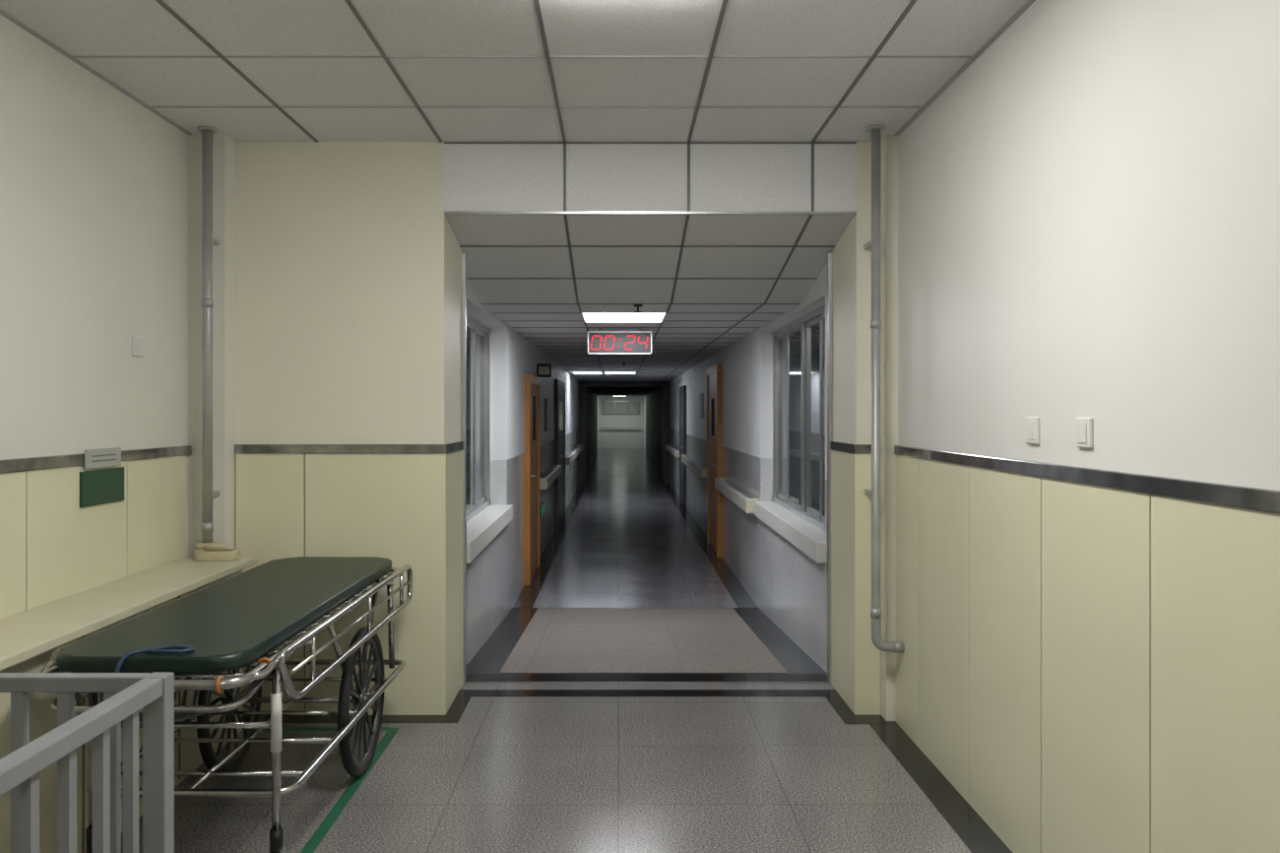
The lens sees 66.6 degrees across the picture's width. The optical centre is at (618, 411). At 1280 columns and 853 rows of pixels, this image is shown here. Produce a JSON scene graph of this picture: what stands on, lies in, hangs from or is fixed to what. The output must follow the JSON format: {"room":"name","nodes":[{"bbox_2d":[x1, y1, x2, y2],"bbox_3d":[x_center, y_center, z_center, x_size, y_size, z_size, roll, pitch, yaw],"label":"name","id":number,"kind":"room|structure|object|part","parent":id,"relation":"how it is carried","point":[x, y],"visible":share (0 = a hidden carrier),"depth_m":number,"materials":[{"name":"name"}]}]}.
{"room":"hospital interior","nodes":[
{"label":"hospital interior","id":0,"kind":"room"},
{"bbox_2d":[0,14,188,619],"bbox_3d":[-2.128,0.090,1.050,0.164,3.040,8.100,0,0,0],"label":"wall","id":1,"kind":"structure","parent":0,"point":[94,182],"depth_m":3.76,"materials":[{"name":"beige paint"}]},
{"bbox_2d":[0,445,191,473],"bbox_3d":[-2.049,0.182,0.830,0.022,0.045,7.660,0,0,0],"label":"trim","id":2,"kind":"structure","parent":1,"relation":"attached to","point":[70,460],"depth_m":3.63,"materials":[{"name":"metal"}]},
{"bbox_2d":[79,466,124,508],"bbox_3d":[-2.041,0.296,3.860,0.010,0.137,0.320,0,0,0],"label":"wall sign","id":3,"kind":"object","parent":1,"relation":"attached to","point":[104,485],"visible":1,"depth_m":3.84,"materials":[{"name":"green plastic"}]},
{"bbox_2d":[84,447,121,468],"bbox_3d":[-2.034,0.181,3.850,0.009,0.073,0.260,0,0,0],"label":"wall label","id":4,"kind":"object","parent":1,"relation":"attached to","point":[101,457],"visible":1,"depth_m":3.84,"materials":[{"name":"white plastic"}]},
{"bbox_2d":[131,335,143,356],"bbox_3d":[-2.052,-0.280,4.170,0.016,0.086,0.086,0,0,0],"label":"light switch","id":5,"kind":"object","parent":1,"relation":"attached to","point":[137,341],"visible":1,"depth_m":4.15,"materials":[{"name":"white plastic"}]},
{"bbox_2d":[188,133,235,556],"bbox_3d":[-1.972,0.080,4.735,0.175,2.820,0.130,0,0,0],"label":"wall","id":6,"kind":"structure","parent":0,"point":[224,147],"depth_m":4.67,"materials":[{"name":"beige paint"}]},
{"bbox_2d":[196,126,219,542],"bbox_3d":[-1.930,-0.340,4.603,0.090,1.980,0.135,0,0,0],"label":"pipe","id":7,"kind":"object","parent":6,"relation":"attached to","point":[208,240],"visible":0.95,"depth_m":4.56,"materials":[{"name":"grey metal"}]},
{"bbox_2d":[235,141,462,714],"bbox_3d":[-1.454,0.080,5.073,1.212,2.820,0.574,0,0,0],"label":"wall","id":8,"kind":"structure","parent":0,"point":[349,255],"depth_m":4.80,"materials":[{"name":"beige paint"}]},
{"bbox_2d":[235,441,464,452],"bbox_3d":[-1.361,0.182,5.054,1.038,0.045,0.552,0,0,0],"label":"trim","id":9,"kind":"structure","parent":8,"relation":"attached to","point":[459,445],"depth_m":4.78,"materials":[{"name":"metal"}]},
{"bbox_2d":[461,252,466,684],"bbox_3d":[-0.847,0.310,5.350,0.022,2.360,0.040,0,0,0],"label":"trim","id":10,"kind":"structure","parent":8,"relation":"attached to","point":[464,255],"depth_m":5.33,"materials":[{"name":"metal"}]},
{"bbox_2d":[0,0,1035,142],"bbox_3d":[-0.358,-1.367,0.900,3.405,0.086,7.800,0,0,0],"label":"ceiling","id":11,"kind":"structure","parent":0,"point":[316,71],"depth_m":3.72,"materials":[{"name":"tile"}]},
{"bbox_2d":[444,141,856,214],"bbox_3d":[0.157,-1.151,4.825,2.030,0.358,0.070,0,0,0],"label":"ceiling bulkhead","id":12,"kind":"object","parent":11,"relation":"attached to","point":[480,177],"depth_m":4.80,"materials":[{"name":"white paint"}]},
{"bbox_2d":[466,275,598,664],"bbox_3d":[-1.050,0.340,25.180,0.300,2.900,39.640,0,0,0],"label":"wall","id":13,"kind":"structure","parent":0,"point":[495,577],"depth_m":8.21,"materials":[{"name":"paint"}]},
{"bbox_2d":[466,313,490,521],"bbox_3d":[-1.060,0.040,6.735,0.060,1.420,2.230,0,0,0],"label":"window","id":14,"kind":"structure","parent":13,"relation":"in","point":[478,333],"depth_m":7.37,"materials":[{"name":"metal"}]},
{"bbox_2d":[466,504,512,563],"bbox_3d":[-1.025,0.810,6.735,0.350,0.120,2.270,0,0,0],"label":"window sill","id":15,"kind":"structure","parent":13,"relation":"attached to","point":[481,529],"depth_m":6.60,"materials":[{"name":"stone"}]},
{"bbox_2d":[524,373,540,584],"bbox_3d":[-0.855,0.649,9.995,0.088,2.038,1.210,0,0,0],"label":"door","id":16,"kind":"structure","parent":13,"relation":"in","point":[532,382],"depth_m":9.79,"materials":[{"name":"orange wood"}]},
{"bbox_2d":[540,501,544,518],"bbox_3d":[-0.884,1.135,11.250,0.032,0.150,0.500,0,0,0],"label":"exit sign","id":17,"kind":"object","parent":13,"relation":"attached to","point":[542,502],"visible":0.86,"depth_m":11.23,"materials":[{"name":"green plastic"}]},
{"bbox_2d":[506,428,578,460],"bbox_3d":[-0.897,0.389,15.175,0.006,0.010,14.650,0,0,0],"label":"trim","id":18,"kind":"structure","parent":13,"relation":"attached to","point":[578,428],"depth_m":9.22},
{"bbox_2d":[536,363,551,377],"bbox_3d":[-0.820,-0.455,10.768,0.160,0.150,0.045,0,0,0],"label":"exit sign","id":19,"kind":"object","parent":13,"relation":"attached to","point":[543,369],"visible":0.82,"depth_m":10.75,"materials":[{"name":"black plastic"}]},
{"bbox_2d":[544,398,548,431],"bbox_3d":[-0.889,0.040,12.100,0.022,0.400,0.400,0,0,0],"label":"notice board","id":20,"kind":"object","parent":13,"relation":"attached to","point":[545,400],"visible":1,"depth_m":11.95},
{"bbox_2d":[540,464,561,489],"bbox_3d":[-0.846,0.800,12.150,0.109,0.126,2.700,0,0,0],"label":"wall handrail","id":21,"kind":"object","parent":13,"relation":"attached to","point":[545,481],"visible":0.82,"depth_m":11.54,"materials":[{"name":"plastic"}]},
{"bbox_2d":[554,379,565,530],"bbox_3d":[-0.855,0.604,14.650,0.088,2.128,1.900,0,0,0],"label":"door","id":22,"kind":"structure","parent":13,"relation":"in","point":[559,386],"depth_m":14.39,"materials":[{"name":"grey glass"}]},
{"bbox_2d":[565,444,582,464],"bbox_3d":[-0.846,0.800,18.900,0.109,0.126,6.200,0,0,0],"label":"wall handrail","id":23,"kind":"object","parent":13,"relation":"attached to","point":[574,454],"visible":0.86,"depth_m":17.64,"materials":[{"name":"plastic"}]},
{"bbox_2d":[578,381,670,484],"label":"door frame","id":24,"kind":"structure","parent":13,"relation":"in","point":[666,390],"depth_m":22.40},
{"bbox_2d":[121,607,1012,852],"bbox_3d":[-0.357,1.639,2.650,3.405,0.303,11.300,0,0,0],"label":"floor","id":25,"kind":"structure","parent":0,"point":[514,774],"depth_m":4.10,"materials":[{"name":"tile"}]},
{"bbox_2d":[0,672,174,852],"bbox_3d":[-1.357,1.042,0.905,0.685,0.895,2.650,0,0,0],"label":"metal railing","id":26,"kind":"object","parent":25,"relation":"on","point":[125,694],"visible":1,"depth_m":2.08,"materials":[{"name":"grey metal"}]},
{"bbox_2d":[0,556,256,852],"bbox_3d":[-1.877,1.087,0.860,0.334,0.805,7.520,0,0,0],"label":"ledge","id":27,"kind":"object","parent":25,"relation":"on","point":[29,638],"visible":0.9,"depth_m":3.22,"materials":[{"name":"beige paint"}]},
{"bbox_2d":[193,540,241,561],"bbox_3d":[-1.871,0.645,4.543,0.222,0.081,0.178,0,0,0],"label":"wrap","id":28,"kind":"object","parent":27,"relation":"on","point":[206,551],"visible":0.97,"depth_m":4.46,"materials":[{"name":"beige fabric"}]},
{"bbox_2d":[39,556,412,852],"bbox_3d":[-1.337,1.081,3.670,0.704,0.818,1.990,0,0,1],"label":"hospital gurney","id":29,"kind":"object","parent":25,"relation":"on","point":[232,622],"visible":0.8,"depth_m":3.28,"materials":[{"name":"green leather"}]},
{"bbox_3d":[-1.657,0.807,3.707,0.062,0.190,1.858,0,0,1],"label":"rail","id":30,"kind":"part","parent":29,"relation":"part of","materials":[{"name":"silver metal"}]},
{"bbox_3d":[-1.337,0.713,3.680,0.550,0.050,1.880,0,0,1],"label":"mattress","id":31,"kind":"part","parent":29,"relation":"part of","materials":[{"name":"green leather"}]},
{"bbox_3d":[-1.016,0.807,3.701,0.062,0.190,1.858,0,0,1],"label":"rail","id":32,"kind":"part","parent":29,"relation":"part of","materials":[{"name":"silver metal"}]},
{"bbox_2d":[242,726,399,852],"bbox_3d":[-1.505,1.489,2.900,0.950,0.002,3.400,0,0,0],"label":"tape","id":33,"kind":"object","parent":25,"relation":"on","point":[326,824],"visible":0.74,"depth_m":3.84,"materials":[{"name":"green plastic"}]},
{"bbox_2d":[598,395,643,447],"bbox_3d":[0.145,0.340,45.075,2.690,2.900,0.150,0,0,0],"label":"wall","id":34,"kind":"structure","parent":0,"point":[607,438],"depth_m":45.00,"materials":[{"name":"paint"}]},
{"bbox_2d":[601,400,639,414],"bbox_3d":[0.125,-0.185,44.983,1.750,0.650,0.035,0,0,0],"label":"window","id":35,"kind":"structure","parent":34,"relation":"in","point":[608,407],"depth_m":44.96,"materials":[{"name":"glass"}]},
{"bbox_2d":[600,427,640,430],"bbox_3d":[0.125,0.775,44.950,1.850,0.130,0.100,0,0,0],"label":"wall handrail","id":36,"kind":"object","parent":34,"relation":"attached to","point":[602,428],"visible":1,"depth_m":44.90,"materials":[{"name":"plastic"}]},
{"bbox_2d":[512,448,758,607],"bbox_3d":[0.145,1.729,26.650,2.090,0.122,36.700,0,0,0],"label":"floor","id":37,"kind":"structure","parent":0,"point":[624,538],"depth_m":11.60,"materials":[{"name":"tile"}]},
{"bbox_2d":[446,214,854,395],"bbox_3d":[0.145,-0.892,24.910,2.090,0.375,40.180,0,0,0],"label":"ceiling","id":38,"kind":"structure","parent":0,"point":[718,279],"depth_m":5.77,"materials":[{"name":"white tile"}]},
{"bbox_2d":[572,371,602,374],"bbox_3d":[-0.550,-0.702,17.550,0.530,0.016,0.730,0,0,0],"label":"panel light","id":39,"kind":"object","parent":38,"relation":"in","point":[575,372],"depth_m":17.49,"materials":[{"name":"white plastic"}]},
{"bbox_2d":[603,371,636,374],"bbox_3d":[0.030,-0.702,17.550,0.570,0.016,0.730,0,0,0],"label":"panel light","id":40,"kind":"object","parent":38,"relation":"in","point":[606,372],"depth_m":17.49,"materials":[{"name":"white plastic"}]},
{"bbox_2d":[587,327,651,354],"bbox_3d":[0.013,-0.598,8.229,0.540,0.225,0.070,0,0,0],"label":"wall clock","id":41,"kind":"object","parent":38,"relation":"attached to","point":[600,342],"visible":1,"depth_m":8.20,"materials":[{"name":"black plastic"}]},
{"bbox_2d":[580,310,667,321],"bbox_3d":[0.040,-0.702,7.210,0.610,0.016,0.710,0,0,0],"label":"panel light","id":42,"kind":"object","parent":38,"relation":"in","point":[588,315],"depth_m":7.09,"materials":[{"name":"white plastic"}]},
{"bbox_2d":[633,304,642,312],"bbox_3d":[0.130,-0.685,6.450,0.060,0.050,0.059,0,0,0],"label":"sprinkler","id":43,"kind":"object","parent":38,"relation":"attached to","point":[635,305],"depth_m":6.44,"materials":[{"name":"black metal"}]},
{"bbox_2d":[643,141,880,714],"bbox_3d":[1.326,0.230,24.893,0.328,3.120,40.214,0,0,0],"label":"wall","id":44,"kind":"structure","parent":0,"point":[787,585],"depth_m":5.88,"materials":[{"name":"paint"}]},
{"bbox_2d":[665,444,679,456],"bbox_3d":[1.135,0.800,20.300,0.109,0.126,3.800,0,0,0],"label":"wall handrail","id":45,"kind":"object","parent":44,"relation":"attached to","point":[669,447],"visible":0.75,"depth_m":19.67,"materials":[{"name":"plastic"}]},
{"bbox_2d":[679,384,686,507],"bbox_3d":[1.145,0.604,17.600,0.088,2.128,1.200,0,0,0],"label":"door","id":46,"kind":"structure","parent":44,"relation":"in","point":[682,389],"depth_m":17.46,"materials":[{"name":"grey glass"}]},
{"bbox_2d":[681,453,706,477],"bbox_3d":[1.135,0.800,14.750,0.109,0.126,4.100,0,0,0],"label":"wall handrail","id":47,"kind":"object","parent":44,"relation":"attached to","point":[702,472],"visible":0.87,"depth_m":13.95,"materials":[{"name":"plastic"}]},
{"bbox_2d":[699,392,703,418],"bbox_3d":[1.180,-0.085,13.850,0.020,0.350,0.500,0,0,0],"label":"notice","id":48,"kind":"object","parent":44,"relation":"attached to","point":[701,395],"visible":1,"depth_m":13.71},
{"bbox_2d":[706,363,722,557],"bbox_3d":[1.145,0.559,11.800,0.088,2.218,1.300,0,0,0],"label":"door","id":49,"kind":"structure","parent":44,"relation":"in","point":[715,372],"depth_m":11.54,"materials":[{"name":"orange wood"}]},
{"bbox_2d":[670,428,760,458],"bbox_3d":[1.187,0.389,15.330,0.006,0.010,14.340,0,0,0],"label":"trim","id":50,"kind":"structure","parent":44,"relation":"attached to","point":[671,428],"depth_m":9.81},
{"bbox_2d":[714,477,759,512],"bbox_3d":[1.135,0.800,9.575,0.109,0.126,2.650,0,0,0],"label":"wall handrail","id":51,"kind":"object","parent":44,"relation":"attached to","point":[746,504],"visible":0.91,"depth_m":9.03,"materials":[{"name":"plastic"}]},
{"bbox_2d":[754,501,825,563],"bbox_3d":[1.315,0.810,6.890,0.350,0.120,2.580,0,0,0],"label":"window sill","id":52,"kind":"structure","parent":44,"relation":"attached to","point":[807,538],"depth_m":6.48,"materials":[{"name":"stone"}]},
{"bbox_2d":[772,304,825,531],"bbox_3d":[1.320,0.040,6.890,0.060,1.420,2.540,0,0,0],"label":"window","id":53,"kind":"structure","parent":44,"relation":"in","point":[799,346],"depth_m":6.96,"materials":[{"name":"glass"}]},
{"bbox_2d":[827,252,832,684],"bbox_3d":[1.161,0.310,5.350,0.022,2.360,0.040,0,0,0],"label":"trim","id":54,"kind":"structure","parent":44,"relation":"attached to","point":[830,254],"depth_m":5.33,"materials":[{"name":"metal"}]},
{"bbox_2d":[830,441,871,452],"bbox_3d":[1.220,0.182,5.054,0.129,0.045,0.552,0,0,0],"label":"trim","id":55,"kind":"structure","parent":44,"relation":"attached to","point":[834,445],"depth_m":4.86,"materials":[{"name":"metal"}]},
{"bbox_2d":[880,134,897,720],"bbox_3d":[1.317,0.080,4.745,0.057,2.820,0.110,0,0,0],"label":"wall","id":56,"kind":"structure","parent":0,"point":[889,143],"depth_m":4.69,"materials":[{"name":"beige paint"}]},
{"bbox_2d":[896,0,1279,852],"bbox_3d":[1.413,0.090,1.050,0.164,3.040,8.100,0,0,0],"label":"wall","id":57,"kind":"structure","parent":0,"point":[1089,211],"depth_m":2.72,"materials":[{"name":"white paint"}]},
{"bbox_2d":[863,124,904,652],"bbox_3d":[1.246,-0.102,4.657,0.171,2.457,0.285,0,0,0],"label":"pipe","id":58,"kind":"object","parent":57,"relation":"attached to","point":[875,242],"visible":1,"depth_m":4.54,"materials":[{"name":"silver metal"}]},
{"bbox_2d":[1025,416,1039,444],"bbox_3d":[1.337,0.060,3.150,0.016,0.086,0.086,0,0,0],"label":"light switch","id":59,"kind":"object","parent":57,"relation":"attached to","point":[1032,422],"visible":1,"depth_m":3.13,"materials":[{"name":"white plastic"}]},
{"bbox_2d":[1076,417,1092,447],"bbox_3d":[1.337,0.060,2.800,0.016,0.086,0.086,0,0,0],"label":"light switch","id":60,"kind":"object","parent":57,"relation":"attached to","point":[1084,425],"visible":1,"depth_m":2.78,"materials":[{"name":"white plastic"}]},
{"bbox_2d":[894,445,1279,513],"bbox_3d":[1.334,0.182,0.840,0.022,0.045,7.680,0,0,0],"label":"trim","id":61,"kind":"structure","parent":57,"relation":"attached to","point":[1254,498],"depth_m":2.55,"materials":[{"name":"metal"}]}
]}

